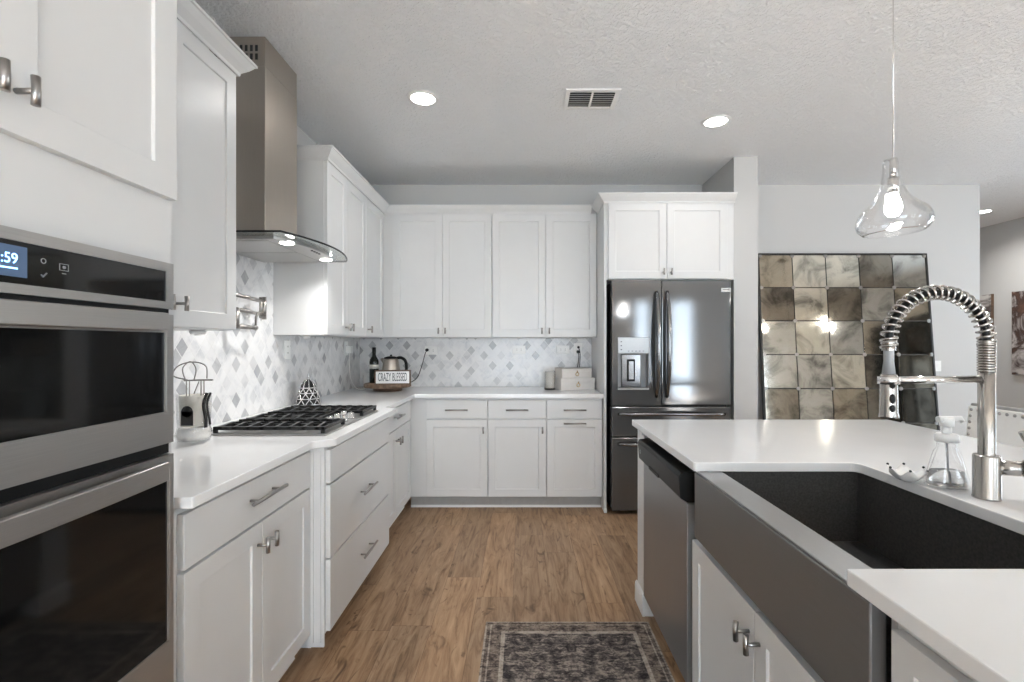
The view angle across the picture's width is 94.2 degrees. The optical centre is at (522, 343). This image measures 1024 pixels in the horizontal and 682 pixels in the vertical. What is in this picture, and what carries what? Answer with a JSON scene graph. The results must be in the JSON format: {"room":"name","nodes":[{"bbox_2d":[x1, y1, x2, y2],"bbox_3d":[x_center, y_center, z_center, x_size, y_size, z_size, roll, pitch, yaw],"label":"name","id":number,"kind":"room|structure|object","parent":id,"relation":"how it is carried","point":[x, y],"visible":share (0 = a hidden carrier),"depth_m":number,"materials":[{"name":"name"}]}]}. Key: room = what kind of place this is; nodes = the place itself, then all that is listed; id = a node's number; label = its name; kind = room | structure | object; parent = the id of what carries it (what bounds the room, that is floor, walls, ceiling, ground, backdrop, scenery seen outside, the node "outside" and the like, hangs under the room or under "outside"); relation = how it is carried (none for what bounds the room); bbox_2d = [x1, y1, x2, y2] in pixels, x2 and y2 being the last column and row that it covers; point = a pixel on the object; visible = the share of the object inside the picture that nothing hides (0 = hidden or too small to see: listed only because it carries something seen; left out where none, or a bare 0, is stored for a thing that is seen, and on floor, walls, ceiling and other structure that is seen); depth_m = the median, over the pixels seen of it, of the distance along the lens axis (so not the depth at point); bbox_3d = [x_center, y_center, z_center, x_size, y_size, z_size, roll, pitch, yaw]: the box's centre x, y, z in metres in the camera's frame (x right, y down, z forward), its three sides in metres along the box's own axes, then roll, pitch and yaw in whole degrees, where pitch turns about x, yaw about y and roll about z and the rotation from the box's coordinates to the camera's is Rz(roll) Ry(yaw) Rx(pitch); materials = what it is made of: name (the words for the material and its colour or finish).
{"room":"kitchen","nodes":[
{"label":"kitchen","id":0,"kind":"room"},
{"bbox_2d":[282,125,358,337],"bbox_3d":[-1.550,-0.072,0.125,0.120,2.750,8.650,0,0,0],"label":"wall","id":1,"kind":"structure","parent":0,"point":[303,138],"depth_m":3.23,"materials":[{"name":"grey paint"}]},
{"bbox_2d":[171,20,235,330],"bbox_3d":[-1.304,-0.578,1.571,0.368,1.049,0.730,0,0,0],"label":"upper cabinet","id":2,"kind":"object","parent":1,"relation":"attached to","point":[203,214],"visible":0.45,"depth_m":1.75,"materials":[{"name":"white paint"}]},
{"bbox_2d":[189,330,206,335],"bbox_3d":[-1.270,-0.043,1.860,0.060,0.020,0.060,0,0,0],"label":"puck light","id":3,"kind":"object","parent":2,"relation":"attached to","point":[193,332],"visible":1,"depth_m":1.84,"materials":[{"name":"white plastic"}]},
{"bbox_2d":[177,0,257,76],"bbox_3d":[-1.298,-1.125,1.597,0.380,0.068,0.783,0,0,0],"label":"crown molding","id":4,"kind":"structure","parent":2,"relation":"attached to","point":[190,14],"depth_m":1.74,"materials":[{"name":"white paint"}]},
{"bbox_2d":[236,292,266,330],"bbox_3d":[-1.408,-0.165,2.435,0.102,0.194,0.300,0,0,14],"label":"pot filler","id":5,"kind":"object","parent":1,"relation":"attached to","point":[262,313],"visible":0.7,"depth_m":2.44,"materials":[{"name":"silver metal"}]},
{"bbox_2d":[174,19,359,434],"bbox_3d":[-1.485,-0.528,2.768,0.010,1.834,3.124,0,0,0],"label":"backsplash","id":6,"kind":"structure","parent":1,"relation":"attached to","point":[250,373],"depth_m":2.63,"materials":[{"name":"tile"}]},
{"bbox_2d":[209,37,346,261],"bbox_3d":[-1.211,-0.953,2.413,0.532,0.986,0.764,0,0,0],"label":"range hood","id":7,"kind":"object","parent":1,"relation":"attached to","point":[266,96],"visible":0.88,"depth_m":2.26,"materials":[{"name":"silver metal"}]},
{"bbox_2d":[279,241,293,244],"bbox_3d":[-1.085,-0.464,2.190,0.062,0.008,0.062,0,0,0],"label":"lamp","id":8,"kind":"object","parent":7,"relation":"on","point":[280,242],"depth_m":2.18,"materials":[{"name":"white"}]},
{"bbox_2d":[284,340,290,358],"bbox_3d":[-1.476,0.038,2.985,0.008,0.117,0.075,0,0,0],"label":"wall outlet","id":9,"kind":"object","parent":1,"relation":"attached to","point":[287,344],"visible":1,"depth_m":2.98,"materials":[{"name":"white plastic"}]},
{"bbox_2d":[273,160,365,336],"bbox_3d":[-1.304,-0.578,3.179,0.368,1.049,0.705,0,0,0],"label":"upper cabinet","id":10,"kind":"object","parent":1,"relation":"attached to","point":[320,299],"visible":0.94,"depth_m":2.83,"materials":[{"name":"white paint"}]},
{"bbox_2d":[297,145,591,213],"bbox_3d":[-0.457,-1.125,3.389,2.062,0.068,1.233,0,0,0],"label":"crown molding","id":11,"kind":"structure","parent":10,"relation":"attached to","point":[330,153],"depth_m":3.95,"materials":[{"name":"white paint"}]},
{"bbox_2d":[344,341,347,354],"bbox_3d":[-1.476,0.038,3.980,0.008,0.117,0.075,0,0,0],"label":"wall outlet","id":12,"kind":"object","parent":1,"relation":"attached to","point":[345,342],"visible":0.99,"depth_m":3.96,"materials":[{"name":"white plastic"}]},
{"bbox_2d":[346,346,352,352],"bbox_3d":[-1.451,0.048,3.980,0.042,0.060,0.044,0,0,0],"label":"block","id":13,"kind":"object","parent":12,"relation":"attached to","point":[349,349],"visible":1,"depth_m":3.96,"materials":[{"name":"white plastic"}]},
{"bbox_2d":[349,353,357,388],"bbox_3d":[-1.407,0.234,4.032,0.138,0.311,0.024,0,0,-42],"label":"charging cable","id":14,"kind":"object","parent":13,"relation":"hanging from","point":[349,353],"visible":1,"depth_m":3.98,"materials":[{"name":"white plastic"}]},
{"bbox_2d":[346,197,382,337],"bbox_3d":[-1.304,-0.578,3.930,0.368,1.049,0.797,0,0,0],"label":"upper cabinet","id":15,"kind":"object","parent":1,"relation":"attached to","point":[374,216],"visible":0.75,"depth_m":3.75,"materials":[{"name":"white paint"}]},
{"bbox_2d":[279,497,684,681],"bbox_3d":[2.115,1.353,2.150,7.450,0.100,12.940,0,0,0],"label":"floor","id":16,"kind":"structure","parent":0,"point":[421,613],"depth_m":2.52,"materials":[{"name":"brown wood"}]},
{"bbox_2d":[0,0,176,452],"bbox_3d":[-1.158,0.003,0.802,0.659,2.600,0.804,0,0,0],"label":"tall cabinet","id":17,"kind":"object","parent":16,"relation":"on","point":[88,88],"visible":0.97,"depth_m":0.97,"materials":[{"name":"white paint"}]},
{"bbox_2d":[0,225,173,681],"bbox_3d":[-1.120,0.399,0.794,0.620,1.189,0.756,0,0,0],"label":"double wall oven","id":18,"kind":"object","parent":17,"relation":"in","point":[87,331],"visible":1,"depth_m":0.93,"materials":[{"name":"silver metal"}]},
{"bbox_2d":[174,451,309,681],"bbox_3d":[-1.159,0.861,1.588,0.658,0.884,0.764,0,0,0],"label":"base cabinet","id":19,"kind":"object","parent":16,"relation":"on","point":[242,555],"visible":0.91,"depth_m":1.50,"materials":[{"name":"white paint"}]},
{"bbox_2d":[171,387,602,508],"bbox_3d":[-0.431,0.404,2.768,2.116,0.030,3.124,0,0,0],"label":"countertop","id":20,"kind":"structure","parent":19,"relation":"on","point":[206,469],"depth_m":1.86,"materials":[{"name":"white stone"}]},
{"bbox_2d":[174,361,212,443],"bbox_3d":[-1.301,0.228,1.884,0.128,0.320,0.146,0,0,-42],"label":"caddy","id":21,"kind":"object","parent":20,"relation":"on","point":[194,416],"visible":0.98,"depth_m":1.85,"materials":[{"name":"white ceramic"}]},
{"bbox_2d":[211,405,377,435],"bbox_3d":[-1.075,0.366,2.372,0.490,0.046,0.736,0,0,0],"label":"gas cooktop","id":22,"kind":"object","parent":20,"relation":"in","point":[294,420],"visible":1,"depth_m":2.16,"materials":[{"name":"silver metal"}]},
{"bbox_2d":[295,374,320,404],"bbox_3d":[-1.375,0.293,3.050,0.155,0.194,0.155,0,0,0],"label":"ornament","id":23,"kind":"object","parent":20,"relation":"on","point":[308,394],"visible":0.95,"depth_m":3.01,"materials":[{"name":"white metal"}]},
{"bbox_2d":[363,373,368,387],"bbox_3d":[-1.375,0.326,4.200,0.066,0.125,0.066,0,0,0],"label":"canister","id":24,"kind":"object","parent":20,"relation":"on","point":[365,376],"visible":0.61,"depth_m":4.17,"materials":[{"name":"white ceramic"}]},
{"bbox_2d":[363,382,410,391],"bbox_3d":[-1.125,0.357,3.965,0.384,0.062,0.384,0,0,0],"label":"wooden riser","id":25,"kind":"object","parent":20,"relation":"on","point":[378,388],"visible":0.72,"depth_m":3.83,"materials":[{"name":"brown wood"}]},
{"bbox_2d":[369,347,378,382],"bbox_3d":[-1.245,0.177,3.985,0.076,0.297,0.076,0,0,0],"label":"wine bottle","id":26,"kind":"object","parent":25,"relation":"on","point":[373,363],"visible":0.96,"depth_m":3.95,"materials":[{"name":"black glass"}]},
{"bbox_2d":[375,370,410,384],"bbox_3d":[-1.042,0.269,3.825,0.280,0.115,0.049,0,0,-7],"label":"wooden sign","id":27,"kind":"object","parent":25,"relation":"on","point":[382,377],"visible":1,"depth_m":3.80,"materials":[{"name":"white wood"}]},
{"bbox_2d":[380,355,407,369],"bbox_3d":[-1.099,0.208,4.020,0.205,0.236,0.169,0,0,34],"label":"electric kettle","id":28,"kind":"object","parent":25,"relation":"on","point":[390,362],"visible":0.65,"depth_m":3.98,"materials":[{"name":"silver metal"}]},
{"bbox_2d":[412,348,428,381],"bbox_3d":[-0.987,0.212,4.241,0.306,0.342,0.046,0,0,-23],"label":"power cord","id":29,"kind":"object","parent":20,"relation":"on","point":[427,349],"visible":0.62,"depth_m":4.26,"materials":[{"name":"black plastic"}]},
{"bbox_2d":[544,372,554,389],"bbox_3d":[0.232,0.308,4.050,0.093,0.160,0.093,0,0,0],"label":"jar candle","id":30,"kind":"object","parent":20,"relation":"on","point":[549,376],"visible":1,"depth_m":4.01,"materials":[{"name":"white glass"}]},
{"bbox_2d":[555,377,594,389],"bbox_3d":[0.441,0.339,4.106,0.311,0.100,0.214,0,0,-16],"label":"box","id":31,"kind":"object","parent":20,"relation":"on","point":[560,383],"visible":0.91,"depth_m":4.01,"materials":[{"name":"beige paint"}]},
{"bbox_2d":[555,367,591,377],"bbox_3d":[0.438,0.249,4.111,0.271,0.078,0.184,0,0,-16],"label":"box","id":32,"kind":"object","parent":31,"relation":"on","point":[579,372],"visible":1,"depth_m":4.04,"materials":[{"name":"beige paint"}]},
{"bbox_2d":[301,417,388,647],"bbox_3d":[-1.125,0.861,2.406,0.726,0.884,0.897,0,0,0],"label":"base cabinet","id":33,"kind":"object","parent":16,"relation":"on","point":[349,487],"visible":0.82,"depth_m":2.15,"materials":[{"name":"white paint"}]},
{"bbox_2d":[388,401,410,527],"bbox_3d":[-1.159,0.861,3.593,0.658,0.884,1.472,0,0,0],"label":"base cabinet","id":34,"kind":"object","parent":16,"relation":"on","point":[399,441],"visible":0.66,"depth_m":3.39,"materials":[{"name":"white paint"}]},
{"bbox_2d":[409,398,488,506],"bbox_3d":[-0.582,0.861,4.004,0.618,0.884,0.648,0,0,0],"label":"base cabinet","id":35,"kind":"object","parent":16,"relation":"on","point":[449,436],"visible":0.93,"depth_m":3.73,"materials":[{"name":"white paint"}]},
{"bbox_2d":[488,398,545,506],"bbox_3d":[-0.044,0.861,4.004,0.458,0.884,0.648,0,0,0],"label":"base cabinet","id":36,"kind":"object","parent":16,"relation":"on","point":[516,426],"visible":0.93,"depth_m":3.73,"materials":[{"name":"white paint"}]},
{"bbox_2d":[546,398,601,506],"bbox_3d":[0.406,0.861,4.006,0.440,0.884,0.644,0,0,0],"label":"base cabinet","id":37,"kind":"object","parent":16,"relation":"on","point":[573,425],"visible":0.91,"depth_m":3.73,"materials":[{"name":"white paint"}]},
{"bbox_2d":[478,622,674,681],"bbox_3d":[0.207,1.298,1.419,0.756,0.008,1.597,0,0,0],"label":"rug","id":38,"kind":"object","parent":16,"relation":"on","point":[511,651],"visible":1,"depth_m":1.99,"materials":[{"name":"grey fabric"}]},
{"bbox_2d":[635,430,652,616],"bbox_3d":[1.008,0.861,1.268,0.884,0.884,2.320,0,0,0],"label":"base cabinet","id":39,"kind":"object","parent":16,"relation":"on","point":[643,606],"visible":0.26,"depth_m":2.33,"materials":[{"name":"white paint"}]},
{"bbox_2d":[632,420,1023,681],"bbox_3d":[1.217,0.404,1.268,1.312,0.030,2.355,0,0,0],"label":"countertop","id":40,"kind":"structure","parent":39,"relation":"on","point":[973,618],"depth_m":1.32,"materials":[{"name":"white stone"}]},
{"bbox_2d":[695,472,1023,681],"bbox_3d":[0.848,0.542,1.181,0.555,0.246,0.798,0,0,0],"label":"farmhouse sink","id":41,"kind":"object","parent":40,"relation":"in","point":[789,541],"visible":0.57,"depth_m":1.21,"materials":[{"name":"black"}]},
{"bbox_2d":[886,462,927,481],"bbox_3d":[1.092,0.368,1.352,0.102,0.042,0.089,0,0,0],"label":"scalloped dish","id":42,"kind":"object","parent":40,"relation":"on","point":[903,472],"visible":1,"depth_m":1.35,"materials":[{"name":"white ceramic"}]},
{"bbox_2d":[923,416,970,490],"bbox_3d":[1.148,0.292,1.288,0.094,0.194,0.066,0,0,0],"label":"soap dispenser","id":43,"kind":"object","parent":40,"relation":"on","point":[941,477],"visible":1,"depth_m":1.28,"materials":[{"name":"clear glass"}]},
{"bbox_2d":[923,441,970,490],"bbox_3d":[1.148,0.327,1.288,0.094,0.124,0.066,0,0,0],"label":"bottle","id":44,"kind":"object","parent":43,"relation":"attached to","point":[941,477],"depth_m":1.27,"materials":[{"name":"clear glass"}]},
{"bbox_2d":[877,285,1023,501],"bbox_3d":[1.108,0.120,1.195,0.416,0.538,0.083,0,0,7],"label":"kitchen faucet","id":45,"kind":"object","parent":40,"relation":"on","point":[988,468],"visible":1,"depth_m":1.19,"materials":[{"name":"silver metal"}]},
{"bbox_2d":[592,192,737,512],"bbox_3d":[1.105,0.076,3.969,1.057,2.454,0.722,0,0,0],"label":"tall cabinet","id":46,"kind":"object","parent":16,"relation":"on","point":[661,236],"visible":0.88,"depth_m":3.67,"materials":[{"name":"white paint"}]},
{"bbox_2d":[638,438,696,681],"bbox_3d":[0.866,0.869,1.966,0.638,0.868,0.603,0,0,0],"label":"dishwasher","id":47,"kind":"object","parent":16,"relation":"on","point":[669,484],"visible":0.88,"depth_m":1.85,"materials":[{"name":"silver metal"}]},
{"bbox_2d":[606,280,730,510],"bbox_3d":[1.128,0.409,3.913,0.904,1.787,0.794,0,0,0],"label":"refrigerator","id":48,"kind":"object","parent":16,"relation":"on","point":[668,342],"visible":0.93,"depth_m":3.61,"materials":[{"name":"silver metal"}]},
{"bbox_2d":[692,539,897,681],"bbox_3d":[0.874,0.861,1.212,0.662,0.884,0.885,0,0,0],"label":"base cabinet","id":49,"kind":"object","parent":16,"relation":"on","point":[733,640],"visible":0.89,"depth_m":1.35,"materials":[{"name":"white paint"}]},
{"bbox_2d":[758,253,939,430],"bbox_3d":[2.875,0.239,4.207,1.528,2.107,0.217,0,0,0],"label":"mirror","id":50,"kind":"object","parent":16,"relation":"on","point":[821,316],"visible":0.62,"depth_m":4.23,"materials":[{"name":"silver glass"}]},
{"bbox_2d":[891,623,976,681],"bbox_3d":[0.874,0.861,0.438,0.662,0.884,0.660,0,0,0],"label":"base cabinet","id":51,"kind":"object","parent":16,"relation":"on","point":[912,660],"visible":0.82,"depth_m":0.71,"materials":[{"name":"white paint"}]},
{"bbox_2d":[966,403,1023,447],"bbox_3d":[2.100,0.803,2.215,0.488,1.000,0.457,0,0,0],"label":"bar stool","id":52,"kind":"object","parent":16,"relation":"on","point":[1009,420],"visible":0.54,"depth_m":2.24,"materials":[{"name":"beige fabric"}]},
{"bbox_2d":[195,0,1023,227],"bbox_3d":[2.115,-1.497,2.150,7.450,0.100,12.940,0,0,0],"label":"ceiling","id":53,"kind":"structure","parent":0,"point":[805,87],"depth_m":2.65,"materials":[{"name":"paint"}]},
{"bbox_2d":[407,90,437,105],"bbox_3d":[-0.587,-1.443,2.800,0.180,0.008,0.180,0,0,0],"label":"recessed light","id":54,"kind":"object","parent":53,"relation":"in","point":[417,97],"visible":1,"depth_m":2.79,"materials":[{"name":"white plastic"}]},
{"bbox_2d":[563,88,620,109],"bbox_3d":[0.403,-1.442,2.810,0.310,0.010,0.230,0,0,0],"label":"ceiling vent","id":55,"kind":"object","parent":53,"relation":"in","point":[575,98],"visible":1,"depth_m":2.79,"materials":[{"name":"white plastic"}]},
{"bbox_2d":[701,114,730,127],"bbox_3d":[1.255,-1.443,3.090,0.180,0.008,0.180,0,0,0],"label":"recessed light","id":56,"kind":"object","parent":53,"relation":"in","point":[714,121],"visible":1,"depth_m":3.09,"materials":[{"name":"white plastic"}]},
{"bbox_2d":[855,0,934,238],"bbox_3d":[1.204,-0.900,1.545,0.206,1.091,0.206,0,0,0],"label":"pendant light","id":57,"kind":"object","parent":53,"relation":"hanging from","point":[893,206],"visible":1,"depth_m":1.54,"materials":[{"name":"clear glass"}]},
{"bbox_2d":[887,157,898,194],"bbox_3d":[1.203,-0.544,1.545,0.030,0.115,0.030,0,0,0],"label":"socket","id":58,"kind":"object","parent":57,"relation":"attached to","point":[893,180],"depth_m":1.54,"materials":[{"name":"silver metal"}]},
{"bbox_2d":[980,209,993,213],"bbox_3d":[5.020,-1.443,5.200,0.190,0.008,0.190,0,0,0],"label":"recessed light","id":59,"kind":"object","parent":53,"relation":"in","point":[983,210],"visible":0.66,"depth_m":5.15,"materials":[{"name":"white plastic"}]},
{"bbox_2d":[359,185,979,435],"bbox_3d":[1.335,-0.072,4.390,5.650,2.750,0.120,0,0,0],"label":"wall","id":60,"kind":"structure","parent":0,"point":[791,218],"depth_m":4.33,"materials":[{"name":"grey paint"}]},
{"bbox_2d":[425,346,437,354],"bbox_3d":[-0.831,0.061,4.316,0.117,0.075,0.008,0,0,0],"label":"wall outlet","id":61,"kind":"object","parent":60,"relation":"attached to","point":[433,350],"visible":0.96,"depth_m":4.31,"materials":[{"name":"white plastic"}]},
{"bbox_2d":[383,214,491,337],"bbox_3d":[-0.721,-0.578,4.147,0.921,1.049,0.362,0,0,0],"label":"upper cabinet","id":62,"kind":"object","parent":60,"relation":"attached to","point":[437,268],"visible":0.96,"depth_m":4.01,"materials":[{"name":"white paint"}]},
{"bbox_2d":[360,338,591,386],"bbox_3d":[-0.427,0.169,4.325,2.106,0.440,0.010,0,0,0],"label":"backsplash","id":63,"kind":"structure","parent":60,"relation":"attached to","point":[459,362],"depth_m":4.32,"materials":[{"name":"tile"}]},
{"bbox_2d":[513,346,524,353],"bbox_3d":[-0.034,0.053,4.316,0.117,0.075,0.008,0,0,0],"label":"wall outlet","id":64,"kind":"object","parent":60,"relation":"attached to","point":[516,349],"visible":1,"depth_m":4.31,"materials":[{"name":"white plastic"}]},
{"bbox_2d":[492,214,596,337],"bbox_3d":[0.184,-0.578,4.147,0.885,1.049,0.362,0,0,0],"label":"upper cabinet","id":65,"kind":"object","parent":60,"relation":"attached to","point":[544,266],"visible":1,"depth_m":4.01,"materials":[{"name":"white paint"}]},
{"bbox_2d":[556,346,568,353],"bbox_3d":[0.365,0.053,4.316,0.117,0.075,0.008,0,0,0],"label":"wall outlet","id":66,"kind":"object","parent":60,"relation":"attached to","point":[559,349],"visible":1,"depth_m":4.31,"materials":[{"name":"white plastic"}]},
{"bbox_2d":[574,343,581,355],"bbox_3d":[0.501,0.053,4.316,0.075,0.117,0.008,0,0,0],"label":"wall outlet","id":67,"kind":"object","parent":60,"relation":"attached to","point":[575,344],"visible":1,"depth_m":4.31,"materials":[{"name":"white plastic"}]},
{"bbox_2d":[576,346,579,366],"bbox_3d":[0.493,0.202,4.292,0.053,0.363,0.041,0,0,0],"label":"power cord","id":68,"kind":"object","parent":67,"relation":"attached to","point":[577,351],"visible":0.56,"depth_m":4.28,"materials":[{"name":"black plastic"}]},
{"bbox_2d":[935,361,940,370],"bbox_3d":[3.775,0.203,4.325,0.058,0.095,0.009,0,0,0],"label":"light switch","id":69,"kind":"object","parent":60,"relation":"attached to","point":[937,363],"visible":0.76,"depth_m":4.32,"materials":[{"name":"white plastic"}]},
{"bbox_2d":[702,157,757,419],"bbox_3d":[1.727,-0.072,4.005,0.186,2.750,0.650,0,0,0],"label":"wall","id":70,"kind":"structure","parent":0,"point":[740,174],"depth_m":3.68,"materials":[{"name":"grey paint"}]},
{"bbox_2d":[980,217,1023,408],"bbox_3d":[5.780,-0.072,2.150,0.120,2.750,12.700,0,0,0],"label":"wall","id":71,"kind":"structure","parent":0,"point":[1001,244],"depth_m":5.65,"materials":[{"name":"grey paint"}]},
{"bbox_2d":[980,294,993,338],"bbox_3d":[5.702,-0.124,6.090,0.035,0.963,0.632,0,0,0],"label":"wall art","id":72,"kind":"object","parent":71,"relation":"attached to","point":[987,301],"visible":0.18,"depth_m":5.79,"materials":[{"name":"brown wood"}]},
{"bbox_2d":[1012,291,1023,374],"bbox_3d":[5.702,-0.124,5.215,0.035,0.963,0.642,0,0,0],"label":"wall art","id":73,"kind":"object","parent":71,"relation":"attached to","point":[1017,297],"visible":1,"depth_m":5.46,"materials":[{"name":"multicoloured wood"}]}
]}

